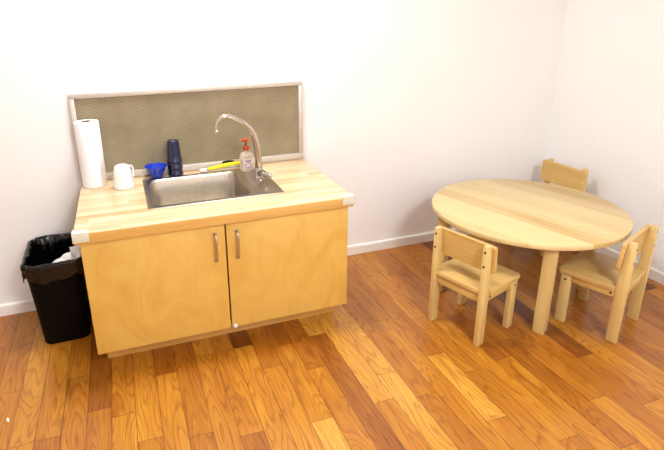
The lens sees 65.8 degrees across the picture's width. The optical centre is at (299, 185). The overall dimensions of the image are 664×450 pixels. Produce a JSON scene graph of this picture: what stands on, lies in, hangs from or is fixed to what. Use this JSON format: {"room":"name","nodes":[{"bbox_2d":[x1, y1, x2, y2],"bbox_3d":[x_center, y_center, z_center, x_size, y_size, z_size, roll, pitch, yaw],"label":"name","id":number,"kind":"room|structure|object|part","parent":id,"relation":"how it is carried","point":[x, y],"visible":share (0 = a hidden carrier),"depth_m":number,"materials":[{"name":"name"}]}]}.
{"room":"children's room","nodes":[
{"label":"children's room","id":0,"kind":"room"},
{"bbox_2d":[0,0,566,304],"bbox_3d":[-0.575,-0.668,2.363,4.666,2.560,0.100,-7,20,-18],"label":"wall","id":1,"kind":"structure","parent":0,"point":[405,101],"depth_m":2.61,"materials":[{"name":"paint"}]},
{"bbox_2d":[68,81,302,181],"bbox_3d":[-0.495,-0.272,2.456,1.080,0.400,0.019,-7,20,-18],"label":"backsplash","id":2,"kind":"structure","parent":1,"relation":"attached to","point":[136,127],"depth_m":2.45,"materials":[{"name":"metal"}]},
{"bbox_2d":[0,228,467,316],"bbox_3d":[-0.540,0.478,2.694,4.466,0.056,0.012,-7,20,-18],"label":"baseboard","id":3,"kind":"structure","parent":1,"relation":"attached to","point":[27,305],"depth_m":3.00,"materials":[{"name":"paint"}]},
{"bbox_2d":[0,234,663,449],"bbox_3d":[0.130,1.126,0.930,4.486,0.060,4.040,-7,20,-18],"label":"floor","id":4,"kind":"structure","parent":0,"point":[371,372],"depth_m":1.96,"materials":[{"name":"brown wood"}]},
{"bbox_2d":[20,232,90,343],"bbox_3d":[-1.052,0.450,2.274,0.250,0.394,0.335,-8,20,-19],"label":"waste bin","id":5,"kind":"object","parent":4,"relation":"on","point":[59,292],"visible":0.82,"depth_m":2.16,"materials":[{"name":"black plastic"}]},
{"bbox_2d":[52,249,80,262],"bbox_3d":[-0.984,0.330,2.194,0.124,0.078,0.155,-17,25,-40],"label":"paper","id":6,"kind":"object","parent":5,"relation":"in","point":[67,256],"visible":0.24,"depth_m":2.23,"materials":[{"name":"white paper"}]},
{"bbox_2d":[69,245,79,259],"bbox_3d":[-0.957,0.288,2.191,0.075,0.068,0.036,10,21,29],"label":"paper","id":7,"kind":"object","parent":5,"relation":"in","point":[74,251],"visible":0.88,"depth_m":2.19,"materials":[{"name":"white paper"}]},
{"bbox_2d":[80,207,347,357],"bbox_3d":[-0.383,0.325,2.342,1.048,0.566,0.647,-7,20,-18],"label":"base cabinet","id":8,"kind":"object","parent":4,"relation":"on","point":[148,292],"visible":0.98,"depth_m":2.05,"materials":[{"name":"brown wood"}]},
{"bbox_3d":[-0.538,0.398,1.991,0.521,0.468,0.019,-7,20,-18],"label":"door","id":9,"kind":"part","parent":8,"relation":"part of","materials":[{"name":"brown wood"}]},
{"bbox_2d":[71,159,354,245],"bbox_3d":[-0.389,0.031,2.247,1.087,0.047,0.644,-7,20,-18],"label":"countertop","id":10,"kind":"structure","parent":8,"relation":"on","point":[105,213],"depth_m":2.04,"materials":[{"name":"beige wood"}]},
{"bbox_2d":[73,119,106,188],"bbox_3d":[-0.924,-0.142,2.264,0.104,0.292,0.104,-14,23,-34],"label":"paper towel roll","id":11,"kind":"object","parent":10,"relation":"on","point":[87,131],"visible":1,"depth_m":2.23,"materials":[{"name":"paper"}]},
{"bbox_2d":[113,163,134,189],"bbox_3d":[-0.781,-0.043,2.262,0.092,0.102,0.092,-5,19,-11],"label":"mug","id":12,"kind":"object","parent":10,"relation":"on","point":[123,179],"visible":1,"depth_m":2.23,"materials":[{"name":"white ceramic"}]},
{"bbox_2d":[142,167,283,227],"bbox_3d":[-0.396,0.069,2.301,0.564,0.153,0.412,-7,20,-18],"label":"sink","id":13,"kind":"object","parent":10,"relation":"in","point":[188,189],"visible":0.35,"depth_m":2.41,"materials":[{"name":"metal"}]},
{"bbox_2d":[144,163,166,177],"bbox_3d":[-0.672,-0.069,2.399,0.103,0.054,0.103,-7,20,-18],"label":"bowl","id":14,"kind":"object","parent":13,"relation":"on","point":[155,170],"visible":1,"depth_m":2.38,"materials":[{"name":"blue plastic"}]},
{"bbox_2d":[168,169,182,175],"bbox_3d":[-0.589,-0.106,2.421,0.071,0.106,0.071,-7,20,-18],"label":"tumbler","id":15,"kind":"object","parent":13,"relation":"on","point":[171,172],"visible":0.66,"depth_m":2.41,"materials":[{"name":"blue plastic"}]},
{"bbox_2d":[168,163,182,169],"bbox_3d":[-0.590,-0.134,2.412,0.071,0.106,0.071,-7,20,-18],"label":"tumbler","id":16,"kind":"object","parent":15,"relation":"on","point":[179,166],"visible":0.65,"depth_m":2.40,"materials":[{"name":"blue plastic"}]},
{"bbox_2d":[167,139,181,163],"bbox_3d":[-0.590,-0.163,2.402,0.071,0.106,0.071,-7,20,-18],"label":"tumbler","id":17,"kind":"object","parent":16,"relation":"on","point":[173,148],"visible":1,"depth_m":2.38,"materials":[{"name":"blue plastic"}]},
{"bbox_2d":[239,138,253,171],"bbox_3d":[-0.254,-0.149,2.452,0.068,0.160,0.043,-10,21,-25],"label":"soap bottle","id":18,"kind":"object","parent":13,"relation":"on","point":[246,158],"visible":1,"depth_m":2.44,"materials":[{"name":"beige plastic"}]},
{"bbox_2d":[199,165,239,171],"bbox_3d":[-0.390,-0.085,2.517,0.200,0.008,0.050,-8,20,-19],"label":"tray","id":19,"kind":"object","parent":10,"relation":"on","point":[235,166],"visible":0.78,"depth_m":2.51,"materials":[{"name":"white plastic"}]},
{"bbox_2d":[207,160,239,170],"bbox_3d":[-0.369,-0.102,2.512,0.176,0.038,0.034,-10,21,-24],"label":"scrub brush","id":20,"kind":"object","parent":19,"relation":"on","point":[227,163],"visible":0.95,"depth_m":2.51,"materials":[{"name":"yellow plastic"}]},
{"bbox_2d":[214,114,271,179],"bbox_3d":[-0.248,-0.173,2.290,0.246,0.310,0.096,-1,19,0],"label":"faucet","id":21,"kind":"object","parent":10,"relation":"on","point":[260,174],"visible":1,"depth_m":2.29,"materials":[{"name":"silver metal"}]},
{"bbox_3d":[-0.270,-0.196,2.275,0.209,0.255,0.034,-7,20,-18],"label":"spout","id":22,"kind":"part","parent":21,"relation":"part of","materials":[{"name":"silver metal"}]},
{"bbox_3d":[-0.160,-0.052,2.321,0.035,0.036,0.095,-16,24,-37],"label":"lever","id":23,"kind":"part","parent":21,"relation":"part of","materials":[{"name":"silver metal"}]},
{"bbox_3d":[-0.324,0.243,1.992,0.015,0.127,0.029,-7,20,-18],"label":"handle","id":24,"kind":"part","parent":8,"relation":"part of","materials":[{"name":"metal"}]},
{"bbox_3d":[-0.388,0.485,2.419,1.004,0.018,0.590,-7,20,-18],"label":"panel","id":25,"kind":"part","parent":8,"relation":"part of","materials":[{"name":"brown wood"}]},
{"bbox_3d":[-0.242,0.233,2.019,0.015,0.127,0.029,-7,20,-18],"label":"handle","id":26,"kind":"part","parent":8,"relation":"part of","materials":[{"name":"metal"}]},
{"bbox_3d":[-0.041,0.336,2.154,0.521,0.468,0.019,-7,20,-18],"label":"door","id":27,"kind":"part","parent":8,"relation":"part of","materials":[{"name":"brown wood"}]},
{"bbox_2d":[428,226,519,346],"bbox_3d":[0.768,0.398,2.245,0.274,0.458,0.292,-14,23,-35],"label":"child chair","id":28,"kind":"object","parent":4,"relation":"on","point":[474,272],"visible":1,"depth_m":2.17,"materials":[{"name":"brown wood"}]},
{"bbox_3d":[0.605,0.392,2.271,0.043,0.458,0.024,-14,23,-35],"label":"post","id":29,"kind":"part","parent":28,"relation":"part of","materials":[{"name":"brown wood"}]},
{"bbox_3d":[0.681,0.434,2.187,0.020,0.040,0.216,-14,23,-35],"label":"rail","id":30,"kind":"part","parent":28,"relation":"part of","materials":[{"name":"brown wood"}]},
{"bbox_3d":[0.777,0.454,2.428,0.042,0.235,0.024,-14,23,-35],"label":"leg","id":31,"kind":"part","parent":28,"relation":"part of","materials":[{"name":"brown wood"}]},
{"bbox_3d":[0.691,0.264,2.140,0.025,0.122,0.292,-14,23,-35],"label":"backrest","id":32,"kind":"part","parent":28,"relation":"part of","materials":[{"name":"brown wood"}]},
{"bbox_3d":[0.772,0.382,2.242,0.265,0.020,0.276,-14,23,-35],"label":"seat","id":33,"kind":"part","parent":28,"relation":"part of","materials":[{"name":"brown wood"}]},
{"bbox_3d":[0.750,0.451,2.089,0.043,0.458,0.024,-14,23,-35],"label":"post","id":34,"kind":"part","parent":28,"relation":"part of","materials":[{"name":"brown wood"}]},
{"bbox_3d":[0.835,0.439,2.154,0.172,0.032,0.018,-14,23,-35],"label":"rail","id":35,"kind":"part","parent":28,"relation":"part of","materials":[{"name":"brown wood"}]},
{"bbox_3d":[0.922,0.513,2.246,0.042,0.235,0.024,-14,23,-35],"label":"leg","id":36,"kind":"part","parent":28,"relation":"part of","materials":[{"name":"brown wood"}]},
{"bbox_2d":[432,179,632,334],"bbox_3d":[1.089,0.308,2.525,0.876,0.440,0.876,-14,23,-34],"label":"round table","id":37,"kind":"object","parent":4,"relation":"on","point":[551,219],"visible":0.94,"depth_m":2.33,"materials":[{"name":"brown wood"}]},
{"bbox_3d":[0.703,0.326,2.526,0.048,0.416,0.048,16,25,41],"label":"leg","id":38,"kind":"part","parent":37,"relation":"part of","materials":[{"name":"brown wood"}]},
{"bbox_3d":[1.068,0.209,2.856,0.048,0.416,0.048,16,25,41],"label":"leg","id":39,"kind":"part","parent":37,"relation":"part of","materials":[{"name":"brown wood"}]},
{"bbox_3d":[1.048,0.438,2.179,0.048,0.416,0.048,16,25,41],"label":"leg","id":40,"kind":"part","parent":37,"relation":"part of","materials":[{"name":"brown wood"}]},
{"bbox_2d":[538,158,588,255],"bbox_3d":[1.440,0.118,3.004,0.289,0.484,0.292,-8,20,-21],"label":"child chair","id":41,"kind":"object","parent":4,"relation":"on","point":[553,172],"visible":0.34,"depth_m":2.96,"materials":[{"name":"brown wood"}]},
{"bbox_3d":[1.506,0.067,3.152,0.043,0.484,0.024,-8,20,-21],"label":"post","id":42,"kind":"part","parent":41,"relation":"part of","materials":[{"name":"brown wood"}]},
{"bbox_3d":[1.531,-0.062,2.984,0.024,0.122,0.292,-8,20,-21],"label":"backrest","id":43,"kind":"part","parent":41,"relation":"part of","materials":[{"name":"brown wood"}]},
{"bbox_3d":[1.599,0.136,2.942,0.043,0.484,0.024,-8,20,-21],"label":"post","id":44,"kind":"part","parent":41,"relation":"part of","materials":[{"name":"brown wood"}]},
{"bbox_2d":[554,224,658,343],"bbox_3d":[1.338,0.385,2.257,0.304,0.458,0.274,-16,24,-38],"label":"child chair","id":45,"kind":"object","parent":4,"relation":"on","point":[616,278],"visible":0.96,"depth_m":2.20,"materials":[{"name":"brown wood"}]},
{"bbox_3d":[1.179,0.495,2.287,0.024,0.235,0.042,-16,24,-38],"label":"leg","id":46,"kind":"part","parent":45,"relation":"part of","materials":[{"name":"brown wood"}]},
{"bbox_3d":[1.369,0.440,2.443,0.024,0.235,0.042,-16,24,-38],"label":"leg","id":47,"kind":"part","parent":45,"relation":"part of","materials":[{"name":"brown wood"}]},
{"bbox_3d":[1.248,0.424,2.179,0.018,0.032,0.172,-16,24,-38],"label":"rail","id":48,"kind":"part","parent":45,"relation":"part of","materials":[{"name":"brown wood"}]},
{"bbox_3d":[1.335,0.369,2.256,0.288,0.020,0.265,-16,24,-38],"label":"seat","id":49,"kind":"part","parent":45,"relation":"part of","materials":[{"name":"brown wood"}]},
{"bbox_3d":[1.317,0.440,2.098,0.024,0.458,0.043,-16,24,-38],"label":"post","id":50,"kind":"part","parent":45,"relation":"part of","materials":[{"name":"brown wood"}]},
{"bbox_3d":[1.397,0.254,2.138,0.304,0.122,0.025,-16,24,-38],"label":"backrest","id":51,"kind":"part","parent":45,"relation":"part of","materials":[{"name":"brown wood"}]},
{"bbox_3d":[1.410,0.424,2.183,0.228,0.040,0.020,-16,24,-38],"label":"rail","id":52,"kind":"part","parent":45,"relation":"part of","materials":[{"name":"brown wood"}]},
{"bbox_3d":[1.508,0.384,2.253,0.024,0.458,0.043,-16,24,-38],"label":"post","id":53,"kind":"part","parent":45,"relation":"part of","materials":[{"name":"brown wood"}]},
{"bbox_2d":[541,0,663,272],"bbox_3d":[2.257,-0.328,1.232,0.100,2.560,4.000,-7,20,-18],"label":"wall","id":54,"kind":"structure","parent":0,"point":[607,118],"depth_m":2.75,"materials":[{"name":"paint"}]},
{"bbox_2d":[596,247,663,284],"bbox_3d":[2.221,0.808,1.596,0.012,0.056,4.000,-7,20,-18],"label":"baseboard","id":55,"kind":"structure","parent":54,"relation":"attached to","point":[654,274],"depth_m":2.67,"materials":[{"name":"paint"}]}
]}

